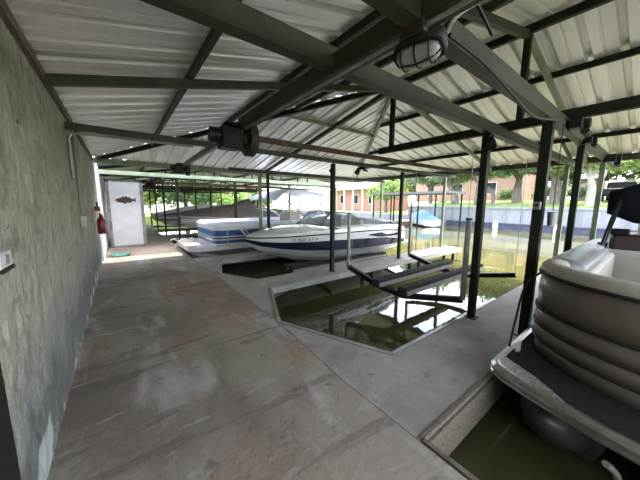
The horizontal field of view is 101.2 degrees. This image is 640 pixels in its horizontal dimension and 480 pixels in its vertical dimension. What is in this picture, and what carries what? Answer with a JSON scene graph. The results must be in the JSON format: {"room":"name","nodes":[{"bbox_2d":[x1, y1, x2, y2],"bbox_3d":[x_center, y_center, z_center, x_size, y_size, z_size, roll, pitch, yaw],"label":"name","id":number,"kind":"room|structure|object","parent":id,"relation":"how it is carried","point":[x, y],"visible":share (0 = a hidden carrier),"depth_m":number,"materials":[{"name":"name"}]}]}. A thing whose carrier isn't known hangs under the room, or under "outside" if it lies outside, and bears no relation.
{"room":"covered boat dock","nodes":[
{"label":"covered boat dock","id":0,"kind":"room"},
{"bbox_2d":[0,17,102,479],"bbox_3d":[-2.322,0.053,2.190,0.160,3.060,12.250,-6,10,-37],"label":"wall","id":1,"kind":"structure","parent":0,"point":[46,299],"depth_m":1.76,"materials":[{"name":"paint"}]},
{"bbox_2d":[0,240,15,274],"bbox_3d":[-1.446,0.057,1.194,0.036,0.180,0.180,-6,10,-37],"label":"outlet box","id":2,"kind":"object","parent":1,"relation":"attached to","point":[6,265],"visible":1,"depth_m":1.19,"materials":[{"name":"white paint"}]},
{"bbox_2d":[3,254,10,264],"bbox_3d":[-1.429,0.089,1.199,0.008,0.045,0.060,-6,10,-37],"label":"socket","id":3,"kind":"object","parent":2,"relation":"attached to","point":[6,257],"depth_m":1.19,"materials":[{"name":"white plastic"}]},
{"bbox_2d":[0,0,92,160],"bbox_3d":[-2.236,-1.408,2.044,0.035,0.075,12.250,-6,10,-37],"label":"trim","id":4,"kind":"structure","parent":1,"relation":"attached to","point":[6,14],"depth_m":1.94,"materials":[{"name":"brown metal"}]},
{"bbox_2d":[71,130,87,227],"bbox_3d":[-3.490,-0.867,3.806,0.069,1.380,0.180,-6,10,-37],"label":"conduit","id":5,"kind":"object","parent":1,"relation":"attached to","point":[83,218],"visible":0.96,"depth_m":3.80,"materials":[{"name":"grey metal"}]},
{"bbox_2d":[94,202,100,210],"bbox_3d":[-4.977,-0.751,5.866,0.100,0.200,0.160,-6,10,-37],"label":"fire alarm","id":6,"kind":"object","parent":1,"relation":"attached to","point":[96,208],"visible":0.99,"depth_m":5.82,"materials":[{"name":"red plastic"}]},
{"bbox_2d":[92,161,103,260],"bbox_3d":[-6.015,-0.771,7.046,0.130,2.700,0.060,-6,10,-37],"label":"trim","id":7,"kind":"structure","parent":1,"relation":"attached to","point":[92,161],"depth_m":7.00,"materials":[{"name":"white paint"}]},
{"bbox_2d":[92,206,106,234],"bbox_3d":[-4.977,-0.438,5.939,0.198,0.640,0.244,-6,10,-37],"label":"fire extinguisher","id":8,"kind":"object","parent":1,"relation":"attached to","point":[101,224],"visible":1,"depth_m":5.89,"materials":[{"name":"red metal"}]},
{"bbox_2d":[94,163,109,257],"bbox_3d":[-11.049,-1.564,13.574,0.210,3.000,15.880,-6,10,-37],"label":"wall","id":9,"kind":"structure","parent":0,"point":[100,184],"depth_m":8.60,"materials":[{"name":"white paint"}]},
{"bbox_2d":[149,225,184,227],"bbox_3d":[-8.389,-0.714,20.589,8.300,1.196,0.750,-6,10,-37],"label":"finger pier","id":10,"kind":"object","parent":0,"point":[153,226],"depth_m":18.29,"materials":[{"name":"concrete"}]},
{"bbox_2d":[148,190,152,225],"bbox_3d":[-11.576,-2.201,17.953,0.075,2.422,0.075,-6,10,-37],"label":"support post","id":11,"kind":"object","parent":10,"relation":"on","point":[148,190],"visible":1,"depth_m":17.92,"materials":[{"name":"metal"}]},
{"bbox_2d":[155,228,197,231],"bbox_3d":[-6.329,-0.327,17.912,8.300,1.196,0.750,-6,10,-37],"label":"finger pier","id":12,"kind":"object","parent":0,"point":[174,229],"visible":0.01,"depth_m":15.71,"materials":[{"name":"concrete"}]},
{"bbox_2d":[154,189,158,229],"bbox_3d":[-9.516,-1.813,15.276,0.075,2.422,0.075,-6,10,-37],"label":"support post","id":13,"kind":"object","parent":12,"relation":"on","point":[154,189],"visible":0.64,"depth_m":15.24,"materials":[{"name":"black metal"}]},
{"bbox_2d":[163,233,197,238],"bbox_3d":[-4.269,0.060,15.235,8.300,1.196,0.750,-6,10,-37],"label":"finger pier","id":14,"kind":"object","parent":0,"point":[173,236],"visible":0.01,"depth_m":12.89,"materials":[{"name":"concrete"}]},
{"bbox_2d":[162,185,166,234],"bbox_3d":[-7.456,-1.426,12.599,0.075,2.422,0.075,-6,10,-37],"label":"support post","id":15,"kind":"object","parent":14,"relation":"on","point":[163,196],"visible":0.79,"depth_m":12.57,"materials":[{"name":"black metal"}]},
{"bbox_2d":[209,186,211,208],"bbox_3d":[-5.746,-1.598,13.890,0.075,2.422,0.075,-6,10,-37],"label":"support post","id":16,"kind":"object","parent":14,"relation":"on","point":[209,186],"visible":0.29,"depth_m":13.78,"materials":[{"name":"metal"}]},
{"bbox_2d":[193,256,221,272],"bbox_3d":[-2.881,0.807,7.095,0.590,0.396,1.920,-6,10,-37],"label":"apron","id":17,"kind":"object","parent":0,"point":[209,262],"visible":0.43,"depth_m":7.21,"materials":[{"name":"concrete"}]},
{"bbox_2d":[212,254,352,279],"bbox_3d":[-1.166,0.638,7.133,3.388,0.070,2.410,-6,10,-37],"label":"trim","id":18,"kind":"structure","parent":17,"relation":"attached to","point":[264,255],"depth_m":7.11,"materials":[{"name":"grey concrete"}]},
{"bbox_2d":[97,159,342,193],"bbox_3d":[-7.301,-3.768,16.602,10.170,1.380,15.048,-6,10,-37],"label":"ceiling","id":19,"kind":"structure","parent":0,"point":[245,183],"depth_m":12.74,"materials":[{"name":"green paint"}]},
{"bbox_2d":[144,182,155,188],"bbox_3d":[-7.253,-2.324,11.228,0.420,0.300,0.300,-6,10,-37],"label":"motor","id":20,"kind":"object","parent":19,"relation":"attached to","point":[147,184],"visible":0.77,"depth_m":11.13,"materials":[{"name":"brown metal"}]},
{"bbox_2d":[149,177,164,184],"bbox_3d":[-5.684,-2.106,9.165,0.462,0.330,0.330,-6,10,-37],"label":"motor","id":21,"kind":"object","parent":19,"relation":"hanging from","point":[153,179],"visible":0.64,"depth_m":9.07,"materials":[{"name":"brown metal"}]},
{"bbox_2d":[212,272,276,320],"bbox_3d":[-1.312,1.102,5.056,0.590,0.396,3.260,-6,10,-37],"label":"apron","id":22,"kind":"object","parent":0,"point":[257,292],"visible":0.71,"depth_m":4.85,"materials":[{"name":"concrete"}]},
{"bbox_2d":[47,223,466,479],"bbox_3d":[-5.766,0.569,8.664,2.056,0.400,30.500,-6,10,-37],"label":"floor","id":23,"kind":"structure","parent":0,"point":[179,375],"depth_m":2.15,"materials":[{"name":"concrete"}]},
{"bbox_2d":[0,362,20,479],"bbox_3d":[-1.251,0.883,1.035,0.020,1.150,0.225,-6,10,-37],"label":"panel","id":24,"kind":"object","parent":23,"relation":"on","point":[9,466],"visible":1,"depth_m":1.07,"materials":[{"name":"black plastic"}]},
{"bbox_2d":[110,252,130,256],"bbox_3d":[-5.981,0.433,7.898,0.516,0.060,0.445,-6,10,-37],"label":"garden hose","id":25,"kind":"object","parent":23,"relation":"on","point":[120,254],"visible":1,"depth_m":7.81,"materials":[{"name":"teal"}]},
{"bbox_2d":[104,179,146,247],"bbox_3d":[-7.181,-0.997,9.761,1.060,2.380,0.900,-6,10,-37],"label":"door","id":26,"kind":"structure","parent":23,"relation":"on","point":[125,200],"depth_m":9.40,"materials":[{"name":"white paint"}]},
{"bbox_2d":[215,251,307,263],"bbox_3d":[0.059,0.806,10.101,7.700,1.196,0.750,-6,10,-37],"label":"finger pier","id":27,"kind":"object","parent":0,"point":[253,253],"visible":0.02,"depth_m":8.05,"materials":[{"name":"concrete"}]},
{"bbox_2d":[258,173,262,252],"bbox_3d":[-1.909,-0.866,8.440,0.153,2.554,0.153,-6,10,-37],"label":"support post","id":28,"kind":"object","parent":27,"relation":"on","point":[259,174],"visible":0.65,"depth_m":8.36,"materials":[{"name":"metal"}]},
{"bbox_2d":[266,174,269,227],"bbox_3d":[-1.700,-0.895,8.659,0.135,2.554,0.135,-6,10,-37],"label":"support post","id":29,"kind":"object","parent":27,"relation":"on","point":[267,175],"visible":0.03,"depth_m":8.57,"materials":[{"name":"metal"}]},
{"bbox_2d":[379,183,382,218],"bbox_3d":[2.754,-1.354,11.856,0.144,2.624,0.144,-6,10,-37],"label":"support post","id":30,"kind":"object","parent":27,"relation":"on","point":[381,189],"visible":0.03,"depth_m":11.77,"materials":[{"name":"metal"}]},
{"bbox_2d":[5,0,639,182],"bbox_3d":[1.492,-2.301,5.152,10.170,1.622,12.330,-6,10,-37],"label":"ceiling","id":31,"kind":"structure","parent":0,"point":[155,70],"depth_m":3.38,"materials":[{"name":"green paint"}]},
{"bbox_2d":[67,132,192,177],"bbox_3d":[-2.564,-1.130,3.708,1.446,0.579,0.039,-5,10,-35],"label":"conduit","id":32,"kind":"object","parent":31,"relation":"attached to","point":[70,134],"visible":1,"depth_m":3.42,"materials":[{"name":"grey metal"}]},
{"bbox_2d":[170,163,190,175],"bbox_3d":[-2.939,-1.499,5.523,0.378,0.270,0.270,-6,10,-37],"label":"motor","id":33,"kind":"object","parent":31,"relation":"attached to","point":[178,169],"visible":0.86,"depth_m":5.46,"materials":[{"name":"brown metal"}]},
{"bbox_2d":[208,121,258,156],"bbox_3d":[-1.040,-1.226,3.150,0.546,0.390,0.390,-6,10,-37],"label":"motor","id":34,"kind":"object","parent":31,"relation":"attached to","point":[229,136],"visible":0.86,"depth_m":3.06,"materials":[{"name":"brown metal"}]},
{"bbox_2d":[244,0,473,129],"bbox_3d":[0.848,-0.975,0.829,0.024,0.024,5.700,-6,10,-37],"label":"conduit","id":35,"kind":"object","parent":31,"relation":"attached to","point":[462,3],"visible":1,"depth_m":1.56,"materials":[{"name":"grey metal"}]},
{"bbox_2d":[393,16,447,72],"bbox_3d":[0.516,-0.985,1.357,0.192,0.190,0.269,-6,10,-37],"label":"lamp","id":36,"kind":"object","parent":31,"relation":"attached to","point":[419,45],"visible":1,"depth_m":1.30,"materials":[{"name":"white glass"}]},
{"bbox_2d":[347,141,527,302],"bbox_3d":[2.417,-0.346,5.493,3.100,2.535,2.528,-6,10,-37],"label":"lift","id":37,"kind":"object","parent":31,"relation":"hanging from","point":[410,290],"visible":0.96,"depth_m":5.11,"materials":[{"name":"grey metal"}]},
{"bbox_2d":[446,0,485,32],"bbox_3d":[1.053,-1.311,1.387,0.831,0.498,0.086,0,8,-4],"label":"conduit","id":38,"kind":"object","parent":31,"relation":"attached to","point":[455,18],"visible":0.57,"depth_m":1.39,"materials":[{"name":"grey metal"}]},
{"bbox_2d":[476,4,493,36],"bbox_3d":[0.855,-1.519,1.429,0.539,0.565,0.020,-6,10,-37],"label":"cable","id":39,"kind":"object","parent":31,"relation":"hanging from","point":[478,7],"visible":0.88,"depth_m":1.55,"materials":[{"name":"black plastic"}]},
{"bbox_2d":[448,33,559,120],"bbox_3d":[1.596,-1.108,2.077,2.292,0.148,0.033,-6,10,-37],"label":"cable","id":40,"kind":"object","parent":31,"relation":"hanging from","point":[451,36],"visible":1,"depth_m":1.71,"materials":[{"name":"black plastic"}]},
{"bbox_2d":[552,123,564,209],"bbox_3d":[2.611,-0.795,2.879,0.013,0.931,0.013,1,8,8],"label":"chain","id":41,"kind":"object","parent":31,"relation":"hanging from","point":[563,123],"visible":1,"depth_m":2.87,"materials":[{"name":"black metal"}]},
{"bbox_2d":[547,207,557,225],"bbox_3d":[2.608,-0.263,2.954,0.097,0.208,0.094,-6,10,-37],"label":"bucket","id":42,"kind":"object","parent":41,"relation":"hanging from","point":[551,216],"visible":0.98,"depth_m":2.93,"materials":[{"name":"metal"}]},
{"bbox_2d":[566,116,591,136],"bbox_3d":[3.042,-1.321,3.090,0.322,0.190,0.200,-6,10,-37],"label":"pulley","id":43,"kind":"object","parent":31,"relation":"attached to","point":[582,123],"visible":0.96,"depth_m":3.01,"materials":[{"name":"black metal"}]},
{"bbox_2d":[582,136,597,147],"bbox_3d":[3.670,-1.322,3.573,0.226,0.133,0.140,-6,10,-37],"label":"pulley","id":44,"kind":"object","parent":31,"relation":"attached to","point":[591,140],"visible":0.99,"depth_m":3.52,"materials":[{"name":"black metal"}]},
{"bbox_2d":[603,154,621,166],"bbox_3d":[5.591,-1.514,5.023,0.370,0.218,0.230,-6,10,-37],"label":"pulley","id":45,"kind":"object","parent":31,"relation":"attached to","point":[615,158],"visible":0.95,"depth_m":4.93,"materials":[{"name":"black metal"}]},
{"bbox_2d":[258,246,461,293],"bbox_3d":[1.938,1.159,7.660,7.700,1.196,0.650,-6,10,-37],"label":"finger pier","id":46,"kind":"object","parent":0,"point":[375,264],"visible":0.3,"depth_m":6.78,"materials":[{"name":"concrete"}]},
{"bbox_2d":[328,163,335,271],"bbox_3d":[0.289,-0.489,6.096,0.144,2.484,0.144,-6,10,-37],"label":"support post","id":47,"kind":"object","parent":46,"relation":"on","point":[332,176],"visible":1,"depth_m":6.07,"materials":[{"name":"black metal"}]},
{"bbox_2d":[396,172,403,258],"bbox_3d":[2.329,-0.690,7.612,0.135,2.484,0.135,-6,10,-37],"label":"support post","id":48,"kind":"object","parent":46,"relation":"on","point":[402,173],"visible":1,"depth_m":7.58,"materials":[{"name":"black metal"}]},
{"bbox_2d":[439,177,446,247],"bbox_3d":[4.493,-1.018,9.597,0.144,2.604,0.144,-6,10,-37],"label":"support post","id":49,"kind":"object","parent":46,"relation":"on","point":[445,178],"visible":0.95,"depth_m":9.57,"materials":[{"name":"metal"}]},
{"bbox_2d":[280,323,465,441],"bbox_3d":[0.296,1.416,2.884,0.690,0.396,2.180,-6,10,-37],"label":"walkway","id":50,"kind":"object","parent":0,"point":[413,399],"visible":0.52,"depth_m":2.37,"materials":[{"name":"concrete"}]},
{"bbox_2d":[269,273,495,354],"bbox_3d":[0.795,1.009,4.569,3.408,0.075,2.828,-6,10,-37],"label":"trim","id":51,"kind":"structure","parent":50,"relation":"attached to","point":[289,285],"depth_m":3.48,"materials":[{"name":"grey concrete"}]},
{"bbox_2d":[148,224,639,479],"bbox_3d":[1.719,-0.766,20.264,24.800,0.001,90.000,-6,10,-37],"label":"water","id":52,"kind":"object","parent":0,"point":[497,447],"depth_m":5.01,"materials":[{"name":"green liquid"}]},
{"bbox_2d":[151,204,217,221],"bbox_3d":[-8.229,-1.696,18.316,6.020,1.575,2.460,-6,10,-37],"label":"motor boat","id":53,"kind":"object","parent":52,"relation":"on","point":[186,208],"visible":0.23,"depth_m":17.10,"materials":[{"name":"white"}]},
{"bbox_2d":[157,205,226,224],"bbox_3d":[-6.109,-1.298,15.560,6.020,1.575,2.460,-6,10,-37],"label":"motor boat","id":54,"kind":"object","parent":52,"relation":"on","point":[171,218],"visible":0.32,"depth_m":13.90,"materials":[{"name":"white"}]},
{"bbox_2d":[180,199,305,227],"bbox_3d":[-3.571,-1.119,13.221,6.220,1.900,2.560,-6,10,-37],"label":"motor boat","id":55,"kind":"object","parent":52,"relation":"on","point":[246,208],"visible":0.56,"depth_m":11.93,"materials":[{"name":"grey"}]},
{"bbox_2d":[177,189,328,265],"bbox_3d":[-1.838,-0.717,10.456,6.650,2.567,2.505,-6,10,-37],"label":"pontoon boat","id":56,"kind":"object","parent":52,"relation":"on","point":[215,236],"visible":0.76,"depth_m":8.72,"materials":[{"name":"white"}]},
{"bbox_2d":[197,216,302,226],"bbox_3d":[-1.659,-0.801,10.598,5.780,0.120,2.380,-6,10,-37],"label":"cushion","id":57,"kind":"object","parent":56,"relation":"on","point":[274,221],"depth_m":9.39,"materials":[{"name":"white fabric"}]},
{"bbox_2d":[283,175,402,272],"bbox_3d":[0.675,-0.591,8.351,4.000,2.865,2.254,-6,10,-37],"label":"lift","id":58,"kind":"object","parent":52,"relation":"on","point":[297,266],"visible":0.52,"depth_m":7.91,"materials":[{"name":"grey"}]},
{"bbox_2d":[244,210,407,259],"bbox_3d":[0.393,-0.148,8.283,5.700,1.593,2.264,-6,10,-37],"label":"motor boat","id":59,"kind":"object","parent":58,"relation":"on","point":[309,238],"visible":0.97,"depth_m":7.27,"materials":[{"name":"white fibreglass"},{"name":"navy blue gelcoat"},{"name":"tinted glass"}]},
{"bbox_2d":[387,219,414,224],"bbox_3d":[8.489,-1.811,26.974,3.800,0.380,2.600,-6,10,-37],"label":"floating dock","id":60,"kind":"object","parent":52,"relation":"on","point":[404,221],"visible":0.43,"depth_m":25.48,"materials":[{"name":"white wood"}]},
{"bbox_2d":[371,191,466,229],"bbox_3d":[8.753,-2.587,24.524,3.200,3.600,7.800,-6,10,-37],"label":"dock","id":61,"kind":"object","parent":52,"relation":"on","point":[435,193],"visible":0.59,"depth_m":23.31,"materials":[{"name":"grey metal"}]},
{"bbox_2d":[412,210,440,226],"bbox_3d":[9.844,-2.175,25.307,1.960,1.380,4.420,0,8,-3],"label":"motor boat","id":62,"kind":"object","parent":52,"relation":"on","point":[425,218],"visible":0.77,"depth_m":23.35,"materials":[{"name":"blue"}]},
{"bbox_2d":[492,220,497,228],"bbox_3d":[14.391,-1.221,21.567,0.400,0.780,0.400,-6,10,-37],"label":"buoy","id":63,"kind":"object","parent":52,"relation":"on","point":[495,224],"visible":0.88,"depth_m":21.43,"materials":[{"name":"white paint"}]},
{"bbox_2d":[446,220,636,236],"bbox_3d":[20.230,-0.083,14.668,0.420,0.610,26.600,-6,10,-37],"label":"walkway","id":64,"kind":"object","parent":52,"relation":"on","point":[504,226],"visible":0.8,"depth_m":20.18,"materials":[{"name":"grey concrete"}]},
{"bbox_2d":[491,184,639,479],"bbox_3d":[4.484,0.513,2.992,6.153,2.506,2.520,-6,10,-37],"label":"pontoon boat","id":65,"kind":"object","parent":52,"relation":"on","point":[574,376],"visible":1,"depth_m":2.09,"materials":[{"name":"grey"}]},
{"bbox_2d":[514,341,521,351],"bbox_3d":[1.937,1.044,2.569,0.202,0.080,0.040,-6,10,-38],"label":"cleat","id":66,"kind":"object","parent":65,"relation":"attached to","point":[517,348],"visible":1,"depth_m":2.55,"materials":[{"name":"silver metal"}]},
{"bbox_2d":[508,270,544,346],"bbox_3d":[1.999,0.668,2.539,0.141,0.821,0.200,-6,10,-37],"label":"mooring rope","id":67,"kind":"object","parent":65,"relation":"on","point":[542,271],"visible":1,"depth_m":2.62,"materials":[{"name":"black plastic"}]},
{"bbox_2d":[541,239,639,298],"bbox_3d":[3.811,0.670,2.496,3.445,0.880,2.292,-6,10,-37],"label":"cushion","id":68,"kind":"object","parent":65,"relation":"on","point":[593,269],"depth_m":2.55,"materials":[{"name":"beige leather"}]},
{"bbox_2d":[393,274,540,402],"bbox_3d":[4.061,1.558,4.901,7.700,1.196,0.760,-6,10,-37],"label":"finger pier","id":69,"kind":"object","parent":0,"point":[460,354],"visible":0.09,"depth_m":2.99,"materials":[{"name":"concrete"}]},
{"bbox_2d":[418,370,508,479],"bbox_3d":[6.090,1.592,1.653,8.380,0.355,6.860,-6,10,-37],"label":"trim","id":70,"kind":"structure","parent":69,"relation":"attached to","point":[448,437],"depth_m":2.12,"materials":[{"name":"grey concrete"}]},
{"bbox_2d":[463,132,491,319],"bbox_3d":[2.174,-0.142,3.595,0.153,2.514,0.153,-6,10,-37],"label":"support post","id":71,"kind":"object","parent":69,"relation":"on","point":[485,154],"visible":1,"depth_m":3.56,"materials":[{"name":"black metal"}]},
{"bbox_2d":[486,134,496,149],"bbox_3d":[2.160,-1.228,3.282,0.183,0.211,0.127,-6,10,-37],"label":"light","id":72,"kind":"object","parent":71,"relation":"attached to","point":[492,144],"visible":1,"depth_m":3.26,"materials":[{"name":"black plastic"}]},
{"bbox_2d":[513,122,554,335],"bbox_3d":[2.523,-0.052,3.077,0.171,2.484,0.171,-6,10,-37],"label":"support post","id":73,"kind":"object","parent":69,"relation":"on","point":[548,129],"visible":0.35,"depth_m":3.03,"materials":[{"name":"black metal"}]},
{"bbox_2d":[533,202,541,209],"bbox_3d":[2.462,-0.390,2.982,0.048,0.090,0.070,-6,10,-37],"label":"switch box","id":74,"kind":"object","parent":73,"relation":"attached to","point":[536,205],"visible":1,"depth_m":2.97,"materials":[{"name":"grey plastic"}]},
{"bbox_2d":[553,165,569,256],"bbox_3d":[5.827,-0.511,6.366,0.153,2.514,0.153,-6,10,-37],"label":"support post","id":75,"kind":"object","parent":69,"relation":"on","point":[567,167],"visible":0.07,"depth_m":6.31,"materials":[{"name":"metal"}]},
{"bbox_2d":[563,146,585,251],"bbox_3d":[3.987,-0.199,4.183,0.144,2.484,0.144,-6,10,-37],"label":"support post","id":76,"kind":"object","parent":69,"relation":"on","point":[580,154],"visible":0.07,"depth_m":4.09,"materials":[{"name":"black metal"}]},
{"bbox_2d":[589,161,606,240],"bbox_3d":[5.817,-0.383,5.564,0.144,2.484,0.144,-6,10,-37],"label":"support post","id":77,"kind":"object","parent":69,"relation":"on","point":[602,169],"visible":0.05,"depth_m":5.48,"materials":[{"name":"metal"}]},
{"bbox_3d":[-2.239,0.442,12.598,8.300,1.196,0.750,-6,10,-37],"label":"finger pier","id":78,"kind":"object","parent":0,"visible":0},
{"bbox_2d":[175,179,180,239],"bbox_3d":[-5.245,-1.010,9.725,0.075,2.422,0.075,-6,10,-37],"label":"support post","id":79,"kind":"object","parent":78,"relation":"on","point":[176,181],"visible":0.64,"depth_m":9.67,"materials":[{"name":"black metal"}]},
{"bbox_2d":[233,182,236,217],"bbox_3d":[-3.534,-1.182,11.017,0.075,2.422,0.075,-6,10,-37],"label":"support post","id":80,"kind":"object","parent":78,"relation":"on","point":[234,183],"visible":0.64,"depth_m":10.93,"materials":[{"name":"black metal"}]},
{"bbox_2d":[335,188,336,211],"bbox_3d":[0.857,-1.623,14.332,0.075,2.422,0.075,-6,10,-37],"label":"support post","id":81,"kind":"object","parent":78,"relation":"on","point":[335,188],"visible":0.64,"depth_m":14.23,"materials":[{"name":"green paint"}]},
{"label":"outside","id":82,"kind":"structure","parent":0,"visible":0},
{"bbox_2d":[407,206,637,229],"bbox_3d":[24.004,0.114,10.361,0.380,2.360,47.200,-6,10,-37],"label":"wall","id":83,"kind":"structure","parent":82,"point":[512,215],"depth_m":20.89,"materials":[{"name":"concrete"}]},
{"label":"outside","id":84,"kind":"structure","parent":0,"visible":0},
{"bbox_2d":[286,209,407,219],"bbox_3d":[-3.252,-4.540,45.867,0.250,1.400,42.800,-6,10,-37],"label":"wall","id":85,"kind":"structure","parent":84,"point":[357,214],"depth_m":32.28,"materials":[{"name":"concrete"}]},
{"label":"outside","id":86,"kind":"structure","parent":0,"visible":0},
{"bbox_2d":[419,199,607,207],"bbox_3d":[41.900,-2.280,23.660,44.550,3.600,47.000,-6,10,-37],"label":"ground","id":87,"kind":"structure","parent":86,"point":[526,203],"depth_m":24.30,"materials":[{"name":"green plant"}]},
{"bbox_2d":[425,174,472,203],"bbox_3d":[14.084,-6.667,28.652,6.232,5.649,5.293,0,8,-1],"label":"oak tree","id":88,"kind":"object","parent":87,"relation":"on","point":[451,182],"visible":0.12,"depth_m":28.17,"materials":[{"name":"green plant"}]},
{"bbox_2d":[452,172,495,203],"bbox_3d":[15.745,-5.908,27.107,4.546,4.519,4.304,3,8,20],"label":"oak tree","id":89,"kind":"object","parent":87,"relation":"on","point":[488,188],"visible":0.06,"depth_m":26.24,"materials":[{"name":"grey plant"}]},
{"bbox_2d":[415,172,535,201],"bbox_3d":[21.785,-8.607,37.429,8.000,6.280,14.500,-6,10,-37],"label":"brick house","id":90,"kind":"structure","parent":87,"relation":"on","point":[496,183],"depth_m":32.90,"materials":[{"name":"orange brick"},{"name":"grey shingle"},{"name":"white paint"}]},
{"bbox_2d":[458,169,515,204],"bbox_3d":[16.020,-6.184,25.560,4.700,5.602,6.183,-1,8,-9],"label":"oak tree","id":91,"kind":"object","parent":87,"relation":"on","point":[501,173],"visible":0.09,"depth_m":24.84,"materials":[{"name":"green plant"}]},
{"bbox_2d":[497,188,512,200],"bbox_3d":[21.030,-5.139,29.622,1.700,1.573,2.472,4,9,25],"label":"shrub","id":92,"kind":"object","parent":87,"relation":"on","point":[507,194],"visible":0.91,"depth_m":29.35,"materials":[{"name":"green plant"}]},
{"bbox_2d":[504,164,535,202],"bbox_3d":[19.108,-6.813,25.323,7.012,6.509,5.954,-8,11,-44],"label":"oak tree","id":93,"kind":"object","parent":87,"relation":"on","point":[517,190],"visible":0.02,"depth_m":25.27,"materials":[{"name":"grey plant"}]},
{"bbox_2d":[531,181,562,200],"bbox_3d":[22.527,-4.897,25.966,2.318,2.127,3.371,4,9,25],"label":"shrub","id":94,"kind":"object","parent":87,"relation":"on","point":[548,189],"visible":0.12,"depth_m":25.87,"materials":[{"name":"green plant"}]},
{"bbox_2d":[514,166,587,203],"bbox_3d":[19.747,-6.036,22.533,6.801,5.969,5.170,6,10,37],"label":"oak tree","id":95,"kind":"object","parent":87,"relation":"on","point":[552,174],"visible":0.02,"depth_m":22.38,"materials":[{"name":"grey plant"}]},
{"bbox_2d":[566,181,586,200],"bbox_3d":[23.467,-4.471,23.965,2.009,1.850,2.921,4,9,25],"label":"shrub","id":96,"kind":"object","parent":87,"relation":"on","point":[583,190],"visible":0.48,"depth_m":23.29,"materials":[{"name":"green plant"}]},
{"bbox_2d":[578,170,609,199],"bbox_3d":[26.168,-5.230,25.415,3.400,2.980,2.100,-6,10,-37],"label":"brick house","id":97,"kind":"structure","parent":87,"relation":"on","point":[584,176],"depth_m":24.76,"materials":[{"name":"brick"}]},
{"bbox_2d":[549,166,639,185],"bbox_3d":[35.869,-9.859,31.588,12.476,9.940,16.689,0,8,-4],"label":"oak tree","id":98,"kind":"object","parent":87,"relation":"on","point":[616,174],"visible":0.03,"depth_m":30.84,"materials":[{"name":"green plant"}]},
{"bbox_2d":[550,152,639,205],"bbox_3d":[20.121,-5.120,19.611,6.199,5.641,5.870,-3,9,-23],"label":"oak tree","id":99,"kind":"object","parent":87,"relation":"on","point":[593,168],"visible":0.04,"depth_m":19.29,"materials":[{"name":"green plant"}]},
{"bbox_2d":[601,181,636,200],"bbox_3d":[25.300,-4.064,22.058,5.000,1.604,1.960,-6,10,-37],"label":"pickup truck","id":100,"kind":"object","parent":87,"relation":"on","point":[611,186],"visible":0.43,"depth_m":21.21,"materials":[{"name":"grey metal"}]},
{"bbox_2d":[611,160,639,173],"bbox_3d":[30.044,-6.978,22.779,6.616,7.082,7.790,1,8,2],"label":"oak tree","id":101,"kind":"object","parent":87,"relation":"on","point":[625,160],"visible":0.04,"depth_m":24.38,"materials":[{"name":"green plant"}]},
{"bbox_2d":[627,174,639,183],"bbox_3d":[26.402,-4.235,20.912,2.472,2.265,3.596,4,9,25],"label":"shrub","id":102,"kind":"object","parent":87,"relation":"on","point":[637,175],"visible":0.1,"depth_m":21.67,"materials":[{"name":"green plant"}]},
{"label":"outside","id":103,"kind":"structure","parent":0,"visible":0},
{"bbox_2d":[273,207,407,214],"bbox_3d":[14.628,-6.293,59.246,44.550,1.350,43.000,-6,10,-37],"label":"ground","id":104,"kind":"structure","parent":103,"point":[323,209],"depth_m":41.67,"materials":[{"name":"green plant"}]},
{"bbox_2d":[320,178,411,211],"bbox_3d":[7.739,-8.906,48.168,9.400,6.830,14.500,-6,10,-37],"label":"brick house","id":105,"kind":"structure","parent":104,"relation":"on","point":[349,197],"depth_m":45.17,"materials":[{"name":"orange"}]},
{"bbox_2d":[366,179,409,211],"bbox_3d":[9.527,-6.136,36.542,5.870,4.653,6.199,4,9,23],"label":"oak tree","id":106,"kind":"object","parent":104,"relation":"on","point":[389,186],"visible":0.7,"depth_m":35.34,"materials":[{"name":"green plant"}]},
{"bbox_2d":[407,180,415,208],"bbox_3d":[19.976,-12.262,57.772,12.476,10.940,16.689,1,8,2],"label":"oak tree","id":107,"kind":"object","parent":104,"relation":"on","point":[413,189],"visible":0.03,"depth_m":55.06,"materials":[{"name":"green plant"}]},
{"bbox_2d":[405,176,456,203],"bbox_3d":[14.061,-6.837,33.540,5.293,6.833,6.232,-7,11,-41],"label":"oak tree","id":108,"kind":"object","parent":104,"relation":"on","point":[430,185],"visible":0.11,"depth_m":33.39,"materials":[{"name":"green plant"}]},
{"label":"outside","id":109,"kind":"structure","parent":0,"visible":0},
{"bbox_2d":[144,209,169,223],"bbox_3d":[-33.035,-2.443,30.108,42.000,1.300,30.000,-6,10,-37],"label":"ground","id":110,"kind":"structure","parent":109,"point":[147,211],"depth_m":25.83,"materials":[{"name":"green plant"}]},
{"bbox_2d":[142,184,167,207],"bbox_3d":[-20.284,-5.266,27.885,7.924,5.051,6.774,-6,10,-37],"label":"oak tree","id":111,"kind":"object","parent":110,"relation":"on","point":[145,194],"visible":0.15,"depth_m":29.05,"materials":[{"name":"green plant"}]},
{"bbox_2d":[151,180,217,207],"bbox_3d":[-14.347,-5.231,28.629,6.993,4.840,7.708,-6,10,-37],"label":"oak tree","id":112,"kind":"object","parent":110,"relation":"on","point":[201,198],"visible":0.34,"depth_m":28.38,"materials":[{"name":"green plant"}]},
{"bbox_2d":[188,187,246,205],"bbox_3d":[-13.517,-5.892,34.114,8.265,4.633,7.826,-2,8,-17],"label":"oak tree","id":113,"kind":"object","parent":110,"relation":"on","point":[226,198],"visible":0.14,"depth_m":33.53,"materials":[{"name":"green plant"}]},
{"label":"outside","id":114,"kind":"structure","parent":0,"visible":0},
{"bbox_2d":[244,193,273,207],"bbox_3d":[-13.423,-7.851,52.352,8.244,4.840,6.266,0,8,1],"label":"oak tree","id":115,"kind":"object","parent":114,"point":[252,194],"visible":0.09,"depth_m":52.44,"materials":[{"name":"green plant"}]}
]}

